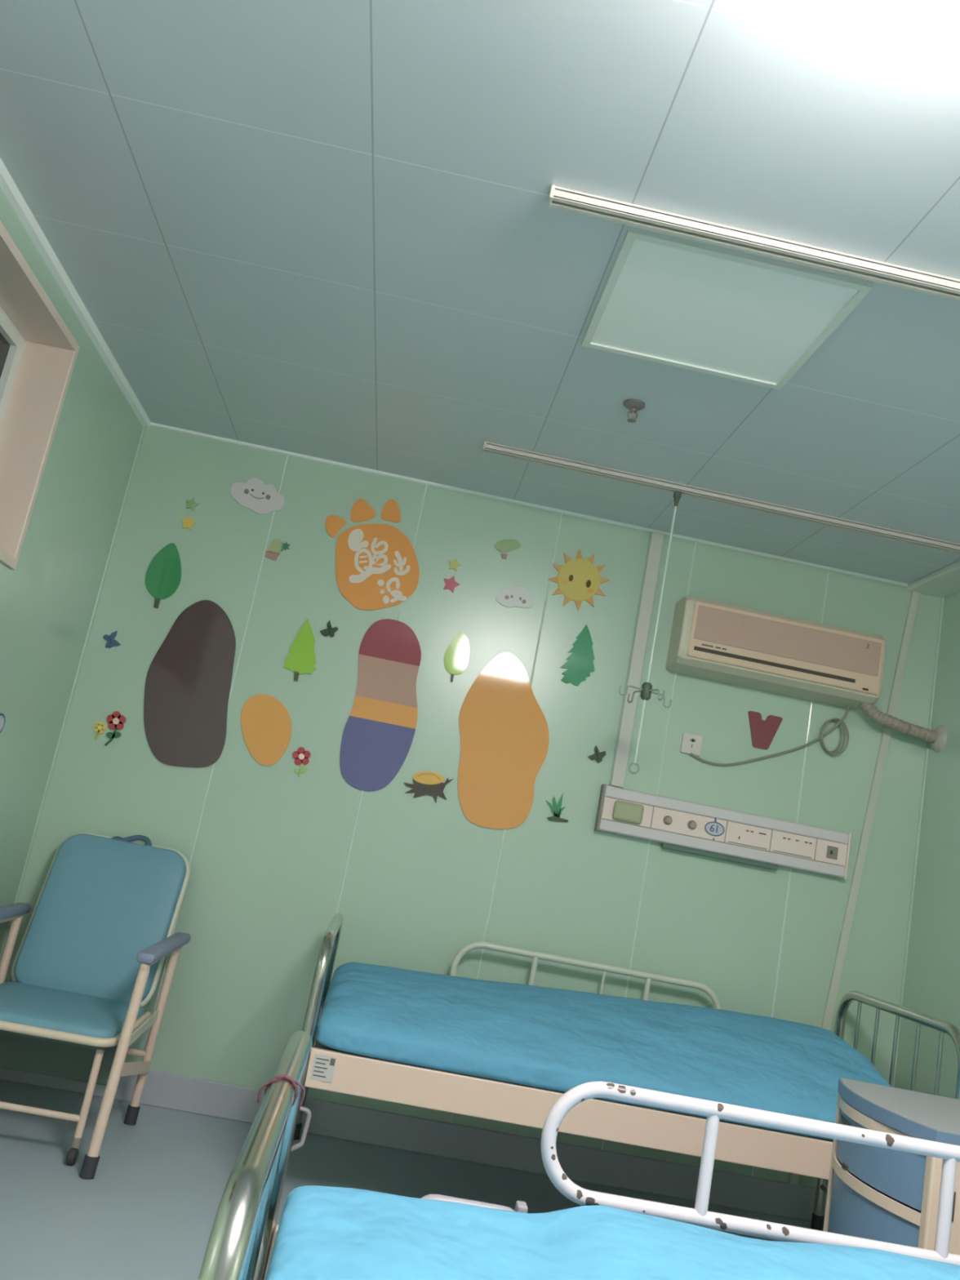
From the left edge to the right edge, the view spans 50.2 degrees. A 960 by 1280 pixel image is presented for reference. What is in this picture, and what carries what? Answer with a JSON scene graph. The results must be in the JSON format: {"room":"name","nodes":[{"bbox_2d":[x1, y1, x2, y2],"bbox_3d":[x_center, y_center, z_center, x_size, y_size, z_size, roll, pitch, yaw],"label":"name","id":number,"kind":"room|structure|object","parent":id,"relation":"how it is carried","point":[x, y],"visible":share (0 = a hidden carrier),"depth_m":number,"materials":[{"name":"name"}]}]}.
{"room":"hospital room","nodes":[
{"label":"hospital room","id":0,"kind":"room"},
{"bbox_2d":[0,187,142,953],"bbox_3d":[-1.549,-0.170,1.437,0.220,2.700,5.600,12,-11,-3],"label":"wall","id":1,"kind":"structure","parent":0,"point":[47,603],"depth_m":3.80,"materials":[{"name":"green paint"}]},
{"bbox_2d":[0,713,4,733],"bbox_3d":[-1.652,0.299,3.518,0.003,0.097,0.090,12,-11,-3],"label":"sticker","id":2,"kind":"object","parent":1,"relation":"attached to","point":[2,715],"visible":1,"depth_m":3.54,"materials":[{"name":"grey paper"}]},
{"bbox_2d":[0,220,79,569],"bbox_3d":[-1.484,-0.769,2.727,0.212,0.806,1.456,12,-11,-3],"label":"window","id":3,"kind":"structure","parent":1,"relation":"in","point":[38,352],"depth_m":3.40,"materials":[{"name":"white paint"}]},
{"bbox_2d":[0,157,151,427],"bbox_3d":[-1.190,-1.448,1.705,0.056,0.056,5.600,12,-11,-3],"label":"trim","id":4,"kind":"structure","parent":1,"relation":"attached to","point":[7,184],"depth_m":3.28,"materials":[{"name":"white"}]},
{"bbox_2d":[0,1079,811,1279],"bbox_3d":[0.076,1.565,1.273,4.075,0.100,6.040,12,-11,-3],"label":"floor","id":5,"kind":"structure","parent":0,"point":[148,1209],"depth_m":3.32,"materials":[{"name":"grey tile"}]},
{"bbox_2d":[0,831,191,1178],"bbox_3d":[-1.438,1.175,3.592,0.670,0.994,0.813,12,-11,-3],"label":"folding chair","id":6,"kind":"object","parent":5,"relation":"on","point":[97,940],"visible":1,"depth_m":3.76,"materials":[{"name":"blue fabric"}]},
{"bbox_2d":[197,1030,959,1279],"bbox_3d":[0.679,1.163,1.337,2.114,0.924,0.952,12,-11,-3],"label":"hospital bed","id":7,"kind":"object","parent":5,"relation":"on","point":[238,1246],"visible":0.77,"depth_m":1.78,"materials":[{"name":"silver metal"}]},
{"bbox_2d":[257,1074,305,1106],"bbox_3d":[-0.264,0.604,1.366,0.061,0.047,0.015,12,-11,-3],"label":"string","id":8,"kind":"object","parent":7,"relation":"on","point":[295,1083],"visible":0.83,"depth_m":1.37,"materials":[{"name":"red"}]},
{"bbox_2d":[265,1185,959,1279],"bbox_3d":[0.700,1.038,1.363,2.005,0.166,0.870,12,-11,-3],"label":"mattress","id":9,"kind":"object","parent":7,"relation":"on","point":[324,1233],"visible":1,"depth_m":1.57,"materials":[{"name":"blue fabric"}]},
{"bbox_2d":[291,913,959,1231],"bbox_3d":[0.432,1.572,3.601,2.119,0.924,0.950,12,-11,-3],"label":"hospital bed","id":10,"kind":"object","parent":5,"relation":"on","point":[329,1068],"visible":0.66,"depth_m":3.15,"materials":[{"name":"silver metal"}]},
{"bbox_2d":[329,1057,335,1066],"bbox_3d":[-0.445,1.273,3.095,0.014,0.020,0.002,12,-11,-3],"label":"print","id":11,"kind":"object","parent":10,"relation":"attached to","point":[332,1060],"depth_m":3.09,"materials":[{"name":"grey paper"}]},
{"bbox_2d":[315,961,891,1140],"bbox_3d":[0.437,1.388,3.604,1.965,0.264,0.895,12,-11,-3],"label":"mattress","id":12,"kind":"object","parent":10,"relation":"on","point":[550,1038],"visible":0.8,"depth_m":3.35,"materials":[{"name":"blue fabric"}]},
{"bbox_2d":[822,1077,959,1254],"bbox_3d":[1.126,1.544,2.434,0.555,0.782,0.492,12,-11,-3],"label":"base cabinet","id":13,"kind":"object","parent":5,"relation":"on","point":[873,1193],"visible":0.8,"depth_m":2.38,"materials":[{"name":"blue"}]},
{"bbox_2d":[4,425,941,1187],"bbox_3d":[0.065,0.739,4.395,4.075,2.700,0.220,12,-11,-3],"label":"wall","id":14,"kind":"structure","parent":0,"point":[260,901],"depth_m":4.31,"materials":[{"name":"green paint"}]},
{"bbox_2d":[0,426,145,961],"bbox_3d":[-1.691,0.295,4.197,0.018,2.575,0.018,12,-11,-3],"label":"trim","id":15,"kind":"structure","parent":14,"relation":"attached to","point":[144,428],"depth_m":4.21,"materials":[{"name":"green"}]},
{"bbox_2d":[93,721,106,740],"bbox_3d":[-1.556,0.371,4.192,0.049,0.078,0.009,12,-11,-3],"label":"sticker","id":16,"kind":"object","parent":14,"relation":"attached to","point":[100,727],"visible":1,"depth_m":4.19,"materials":[{"name":"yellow paper"}]},
{"bbox_2d":[102,631,120,648],"bbox_3d":[-1.529,-0.003,4.263,0.079,0.078,0.009,12,-11,-3],"label":"sticker","id":17,"kind":"object","parent":14,"relation":"attached to","point":[111,642],"visible":1,"depth_m":4.26,"materials":[{"name":"blue paper"}]},
{"bbox_2d":[104,711,126,746],"bbox_3d":[-1.499,0.364,4.199,0.077,0.146,0.009,12,-11,-3],"label":"sticker","id":18,"kind":"object","parent":14,"relation":"attached to","point":[116,721],"visible":1,"depth_m":4.20,"materials":[{"name":"red plastic"}]},
{"bbox_2d":[145,542,181,608],"bbox_3d":[-1.335,-0.273,4.331,0.144,0.288,0.009,12,-11,-3],"label":"sticker","id":19,"kind":"object","parent":14,"relation":"attached to","point":[163,574],"visible":1,"depth_m":4.33,"materials":[{"name":"green paper"}]},
{"bbox_2d":[181,515,195,530],"bbox_3d":[-1.247,-0.502,4.382,0.064,0.064,0.008,12,-11,-3],"label":"sticker","id":20,"kind":"object","parent":14,"relation":"attached to","point":[188,522],"visible":1,"depth_m":4.38,"materials":[{"name":"yellow plastic"}]},
{"bbox_2d":[143,600,235,767],"bbox_3d":[-1.194,0.175,4.263,0.375,0.704,0.008,12,-11,-3],"label":"sticker","id":21,"kind":"object","parent":14,"relation":"attached to","point":[188,678],"visible":1,"depth_m":4.25,"materials":[{"name":"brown paper"}]},
{"bbox_2d":[186,497,198,511],"bbox_3d":[-1.235,-0.583,4.398,0.057,0.058,0.008,12,-11,-3],"label":"sticker","id":22,"kind":"object","parent":14,"relation":"attached to","point":[192,504],"visible":1,"depth_m":4.39,"materials":[{"name":"green plastic"}]},
{"bbox_2d":[141,454,288,1060],"bbox_3d":[-1.079,0.425,4.233,0.010,2.565,0.010,12,-11,-3],"label":"trim","id":23,"kind":"structure","parent":14,"relation":"attached to","point":[286,456],"depth_m":4.28,"materials":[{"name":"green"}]},
{"bbox_2d":[231,477,284,514],"bbox_3d":[-0.959,-0.622,4.431,0.236,0.154,0.009,12,-11,-3],"label":"sticker","id":24,"kind":"object","parent":14,"relation":"attached to","point":[260,498],"visible":1,"depth_m":4.43,"materials":[{"name":"white paper"}]},
{"bbox_2d":[240,693,291,765],"bbox_3d":[-0.892,0.372,4.255,0.220,0.288,0.008,12,-11,-3],"label":"sticker","id":25,"kind":"object","parent":14,"relation":"attached to","point":[265,722],"visible":1,"depth_m":4.25,"materials":[{"name":"orange paper"}]},
{"bbox_2d":[264,538,290,560],"bbox_3d":[-0.868,-0.385,4.396,0.096,0.097,0.009,12,-11,-3],"label":"sticker","id":26,"kind":"object","parent":14,"relation":"attached to","point":[275,547],"visible":1,"depth_m":4.39,"materials":[{"name":"paper"}]},
{"bbox_2d":[264,551,279,560],"bbox_3d":[-0.891,-0.357,4.389,0.058,0.033,0.008,12,-11,-3],"label":"pot","id":27,"kind":"object","parent":26,"relation":"on","point":[273,556],"depth_m":4.39,"materials":[{"name":"pink plastic"}]},
{"bbox_2d":[283,618,315,681],"bbox_3d":[-0.744,0.043,4.329,0.138,0.271,0.009,12,-11,-3],"label":"sticker","id":28,"kind":"object","parent":14,"relation":"attached to","point":[301,659],"visible":1,"depth_m":4.32,"materials":[{"name":"green paper"}]},
{"bbox_2d":[292,746,311,776],"bbox_3d":[-0.745,0.503,4.245,0.075,0.121,0.009,12,-11,-3],"label":"sticker","id":29,"kind":"object","parent":14,"relation":"attached to","point":[301,757],"visible":1,"depth_m":4.24,"materials":[{"name":"red paper"}]},
{"bbox_2d":[320,620,337,637],"bbox_3d":[-0.639,-0.048,4.356,0.075,0.075,0.009,12,-11,-3],"label":"sticker","id":30,"kind":"object","parent":14,"relation":"attached to","point":[330,631],"visible":1,"depth_m":4.35,"materials":[{"name":"green paper"}]},
{"bbox_2d":[325,498,419,610],"bbox_3d":[-0.468,-0.377,4.433,0.445,0.508,0.009,12,-11,-3],"label":"sticker","id":31,"kind":"object","parent":14,"relation":"attached to","point":[377,566],"visible":1,"depth_m":4.42,"materials":[{"name":"orange paper"}]},
{"bbox_2d":[339,618,421,791],"bbox_3d":[-0.404,0.273,4.320,0.301,0.732,0.008,12,-11,-3],"label":"sticker","id":32,"kind":"object","parent":14,"relation":"attached to","point":[380,729],"visible":1,"depth_m":4.31,"materials":[{"name":"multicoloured paper"}]},
{"bbox_2d":[335,484,427,914],"bbox_3d":[-0.474,0.549,4.268,0.010,2.565,0.010,12,-11,-3],"label":"trim","id":33,"kind":"structure","parent":14,"relation":"attached to","point":[426,485],"depth_m":4.23,"materials":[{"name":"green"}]},
{"bbox_2d":[0,1066,826,1221],"bbox_3d":[-0.164,1.958,4.031,3.635,0.125,0.012,12,-11,-3],"label":"baseboard","id":34,"kind":"structure","parent":14,"relation":"attached to","point":[161,1089],"depth_m":4.03,"materials":[{"name":"grey plastic"}]},
{"bbox_2d":[403,771,453,802],"bbox_3d":[-0.218,0.610,4.275,0.202,0.124,0.010,12,-11,-3],"label":"sticker","id":35,"kind":"object","parent":14,"relation":"attached to","point":[424,783],"visible":1,"depth_m":4.27,"materials":[{"name":"brown plastic"}]},
{"bbox_2d":[443,575,459,592],"bbox_3d":[-0.124,-0.243,4.441,0.074,0.076,0.008,12,-11,-3],"label":"sticker","id":36,"kind":"object","parent":14,"relation":"attached to","point":[451,584],"visible":1,"depth_m":4.44,"materials":[{"name":"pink paper"}]},
{"bbox_2d":[448,558,461,571],"bbox_3d":[-0.111,-0.328,4.458,0.056,0.057,0.008,12,-11,-3],"label":"sticker","id":37,"kind":"object","parent":14,"relation":"attached to","point":[454,564],"visible":1,"depth_m":4.45,"materials":[{"name":"yellow plastic"}]},
{"bbox_2d":[444,631,469,681],"bbox_3d":[-0.099,0.073,4.385,0.105,0.220,0.009,12,-11,-3],"label":"sticker","id":38,"kind":"object","parent":14,"relation":"attached to","point":[456,656],"visible":1,"depth_m":4.38,"materials":[{"name":"paper"}]},
{"bbox_2d":[457,652,549,829],"bbox_3d":[0.095,0.421,4.340,0.397,0.746,0.008,12,-11,-3],"label":"sticker","id":39,"kind":"object","parent":14,"relation":"attached to","point":[504,729],"visible":1,"depth_m":4.33,"materials":[{"name":"orange paper"}]},
{"bbox_2d":[449,512,562,1123],"bbox_3d":[0.124,0.672,4.302,0.010,2.565,0.010,12,-11,-3],"label":"trim","id":40,"kind":"structure","parent":14,"relation":"attached to","point":[561,515],"depth_m":4.40,"materials":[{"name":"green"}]},
{"bbox_2d":[494,539,520,559],"bbox_3d":[0.118,-0.399,4.493,0.114,0.095,0.009,12,-11,-3],"label":"sticker","id":41,"kind":"object","parent":14,"relation":"attached to","point":[504,545],"visible":1,"depth_m":4.49,"materials":[{"name":"green paper"}]},
{"bbox_2d":[501,553,507,559],"bbox_3d":[0.104,-0.366,4.486,0.029,0.025,0.008,12,-11,-3],"label":"basket","id":42,"kind":"object","parent":41,"relation":"on","point":[504,556],"depth_m":4.48,"materials":[{"name":"beige plastic"}]},
{"bbox_2d":[495,585,533,608],"bbox_3d":[0.155,-0.187,4.457,0.167,0.104,0.009,12,-11,-3],"label":"sticker","id":43,"kind":"object","parent":14,"relation":"attached to","point":[511,596],"visible":1,"depth_m":4.45,"materials":[{"name":"white plastic"}]},
{"bbox_2d":[150,422,908,586],"bbox_3d":[0.326,-0.581,4.550,3.635,0.024,0.024,12,-11,-3],"label":"trim","id":44,"kind":"structure","parent":14,"relation":"attached to","point":[170,428],"depth_m":4.53,"materials":[{"name":"white"}]},
{"bbox_2d":[546,792,568,822],"bbox_3d":[0.326,0.701,4.311,0.109,0.125,0.009,12,-11,-3],"label":"sticker","id":45,"kind":"object","parent":14,"relation":"attached to","point":[556,811],"visible":1,"depth_m":4.30,"materials":[{"name":"green paper"}]},
{"bbox_2d":[560,624,595,686],"bbox_3d":[0.432,0.063,4.438,0.152,0.275,0.008,12,-11,-3],"label":"sticker","id":46,"kind":"object","parent":14,"relation":"attached to","point":[580,664],"visible":1,"depth_m":4.43,"materials":[{"name":"green plastic"}]},
{"bbox_2d":[547,549,609,611],"bbox_3d":[0.434,-0.264,4.498,0.272,0.278,0.010,12,-11,-3],"label":"sticker","id":47,"kind":"object","parent":14,"relation":"attached to","point":[578,580],"visible":1,"depth_m":4.49,"materials":[{"name":"yellow plastic"}]},
{"bbox_2d":[587,745,605,763],"bbox_3d":[0.498,0.486,4.367,0.076,0.074,0.009,12,-11,-3],"label":"sticker","id":48,"kind":"object","parent":14,"relation":"attached to","point":[597,756],"visible":1,"depth_m":4.36,"materials":[{"name":"green paper"}]},
{"bbox_2d":[608,531,664,787],"bbox_3d":[0.685,0.072,4.453,0.064,1.138,0.022,12,-11,-3],"label":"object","id":49,"kind":"structure","parent":14,"relation":"attached to","point":[624,734],"depth_m":4.44,"materials":[{"name":"grey"}]},
{"bbox_2d":[600,541,696,1150],"bbox_3d":[0.726,0.795,4.337,0.010,2.565,0.010,12,-11,-3],"label":"trim","id":50,"kind":"structure","parent":14,"relation":"attached to","point":[695,544],"depth_m":4.36,"materials":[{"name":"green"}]},
{"bbox_2d":[680,732,702,755],"bbox_3d":[0.910,0.448,4.410,0.087,0.087,0.013,12,-11,-3],"label":"wall socket","id":51,"kind":"object","parent":14,"relation":"attached to","point":[691,743],"visible":1,"depth_m":4.40,"materials":[{"name":"beige plastic"}]},
{"bbox_2d":[594,783,851,879],"bbox_3d":[1.028,0.816,4.324,1.082,0.213,0.072,12,-11,-3],"label":"panel","id":52,"kind":"object","parent":14,"relation":"attached to","point":[756,840],"visible":1,"depth_m":4.31,"materials":[{"name":"white plastic"}]},
{"bbox_2d":[662,815,672,824],"bbox_3d":[0.786,0.753,4.286,0.038,0.038,0.020,12,-11,-3],"label":"outlet","id":53,"kind":"object","parent":52,"relation":"attached to","point":[667,820],"depth_m":4.29,"materials":[{"name":"silver metal"}]},
{"bbox_2d":[687,820,696,829],"bbox_3d":[0.889,0.774,4.292,0.038,0.038,0.020,12,-11,-3],"label":"outlet","id":54,"kind":"object","parent":52,"relation":"attached to","point":[691,824],"depth_m":4.29,"materials":[{"name":"silver metal"}]},
{"bbox_2d":[704,817,724,839],"bbox_3d":[0.985,0.792,4.306,0.086,0.094,0.002,12,-11,-3],"label":"badge","id":55,"kind":"object","parent":52,"relation":"attached to","point":[714,828],"visible":1,"depth_m":4.31,"materials":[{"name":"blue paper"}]},
{"bbox_2d":[728,840,766,849],"bbox_3d":[1.122,0.862,4.308,0.168,0.004,0.003,12,-11,-3],"label":"switch plate","id":56,"kind":"object","parent":52,"relation":"attached to","point":[740,845],"depth_m":4.31,"materials":[{"name":"beige plastic"}]},
{"bbox_2d":[773,849,811,858],"bbox_3d":[1.315,0.902,4.319,0.169,0.004,0.003,12,-11,-3],"label":"switch plate","id":57,"kind":"object","parent":52,"relation":"attached to","point":[785,854],"depth_m":4.32,"materials":[{"name":"beige plastic"}]},
{"bbox_2d":[826,845,838,859],"bbox_3d":[1.489,0.898,4.334,0.048,0.052,0.004,12,-11,-3],"label":"socket","id":58,"kind":"object","parent":52,"relation":"attached to","point":[832,851],"depth_m":4.33,"materials":[{"name":"grey plastic"}]},
{"bbox_2d":[747,711,782,749],"bbox_3d":[1.230,0.396,4.453,0.156,0.154,0.008,12,-11,-3],"label":"sticker","id":59,"kind":"object","parent":14,"relation":"attached to","point":[762,732],"visible":1,"depth_m":4.45,"materials":[{"name":"red paper"}]},
{"bbox_2d":[665,595,886,710],"bbox_3d":[1.280,0.051,4.426,0.890,0.320,0.194,12,-11,-3],"label":"air conditioner","id":60,"kind":"object","parent":14,"relation":"attached to","point":[713,640],"visible":0.99,"depth_m":4.34,"materials":[{"name":"beige plastic"}]},
{"bbox_2d":[689,703,850,766],"bbox_3d":[1.248,0.400,4.439,0.651,0.370,0.065,10,-11,3],"label":"power cord","id":61,"kind":"object","parent":60,"relation":"hanging from","point":[842,719],"visible":1,"depth_m":4.43,"materials":[{"name":"grey plastic"}]},
{"bbox_2d":[693,605,881,676],"bbox_3d":[1.306,0.004,4.343,0.807,0.147,0.006,12,-11,-3],"label":"panel","id":62,"kind":"object","parent":60,"relation":"attached to","point":[718,627],"depth_m":4.34,"materials":[{"name":"beige plastic"}]},
{"bbox_2d":[751,569,829,1176],"bbox_3d":[1.332,0.920,4.372,0.010,2.565,0.010,12,-11,-3],"label":"trim","id":63,"kind":"structure","parent":14,"relation":"attached to","point":[828,573],"depth_m":4.40,"materials":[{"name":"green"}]},
{"bbox_2d":[819,717,848,755],"bbox_3d":[1.541,0.420,4.461,0.126,0.164,0.026,12,-11,-3],"label":"cable coil","id":64,"kind":"object","parent":14,"relation":"attached to","point":[836,720],"visible":1,"depth_m":4.46,"materials":[{"name":"grey plastic"}]},
{"bbox_2d":[788,591,919,1185],"bbox_3d":[1.613,0.986,4.378,0.276,2.545,0.014,12,-11,-3],"label":"trim","id":65,"kind":"structure","parent":14,"relation":"attached to","point":[793,1179],"depth_m":4.41,"materials":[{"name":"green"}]},
{"bbox_2d":[892,597,944,1087],"bbox_3d":[1.864,1.023,4.402,0.018,2.575,0.018,12,-11,-3],"label":"trim","id":66,"kind":"structure","parent":14,"relation":"attached to","point":[942,599],"depth_m":4.44,"materials":[{"name":"green"}]},
{"bbox_2d":[0,0,959,583],"bbox_3d":[0.597,-1.132,1.818,4.075,0.100,6.040,12,-11,-3],"label":"ceiling","id":67,"kind":"structure","parent":0,"point":[326,229],"depth_m":2.58,"materials":[{"name":"white paint"}]},
{"bbox_2d":[623,399,644,422],"bbox_3d":[0.504,-0.750,3.383,0.072,0.061,0.072,12,-11,-3],"label":"sprinkler","id":68,"kind":"object","parent":67,"relation":"attached to","point":[634,406],"visible":1,"depth_m":3.37,"materials":[{"name":"silver metal"}]},
{"bbox_2d":[481,440,959,555],"bbox_3d":[1.083,-0.525,4.015,2.192,0.033,0.042,12,-11,-3],"label":"ceiling track","id":69,"kind":"object","parent":67,"relation":"attached to","point":[488,447],"visible":1,"depth_m":3.99,"materials":[{"name":"beige"}]},
{"bbox_2d":[618,491,681,773],"bbox_3d":[0.667,-0.041,3.886,0.170,1.110,0.170,7,-12,21],"label":"hanger","id":70,"kind":"object","parent":69,"relation":"hanging from","point":[646,691],"visible":1,"depth_m":3.85,"materials":[{"name":"grey metal"}]},
{"bbox_2d":[581,226,873,390],"bbox_3d":[0.631,-0.874,2.776,0.614,0.016,0.594,12,-11,-3],"label":"recessed light","id":71,"kind":"object","parent":67,"relation":"in","point":[665,300],"visible":1,"depth_m":2.73,"materials":[{"name":"white plastic"}]},
{"bbox_2d":[546,184,959,301],"bbox_3d":[1.233,-0.813,2.448,2.192,0.033,0.042,12,-11,-3],"label":"ceiling track","id":72,"kind":"object","parent":67,"relation":"attached to","point":[562,198],"visible":1,"depth_m":2.40,"materials":[{"name":"beige"}]},
{"bbox_2d":[893,591,959,1098],"bbox_3d":[2.222,0.603,1.654,0.220,2.700,5.600,12,-11,-3],"label":"wall","id":73,"kind":"structure","parent":0,"point":[932,975],"depth_m":4.22,"materials":[{"name":"green paint"}]},
{"bbox_2d":[857,702,946,752],"bbox_3d":[1.808,0.365,4.426,0.380,0.171,0.120,12,-11,-3],"label":"hose","id":74,"kind":"object","parent":73,"relation":"attached to","point":[937,737],"visible":1,"depth_m":4.40,"materials":[{"name":"beige plastic"}]},
{"bbox_2d":[906,560,959,598],"bbox_3d":[2.277,-0.723,1.903,0.175,0.030,5.600,12,-11,-3],"label":"trim","id":75,"kind":"structure","parent":73,"relation":"attached to","point":[944,582],"depth_m":4.47,"materials":[{"name":"white"}]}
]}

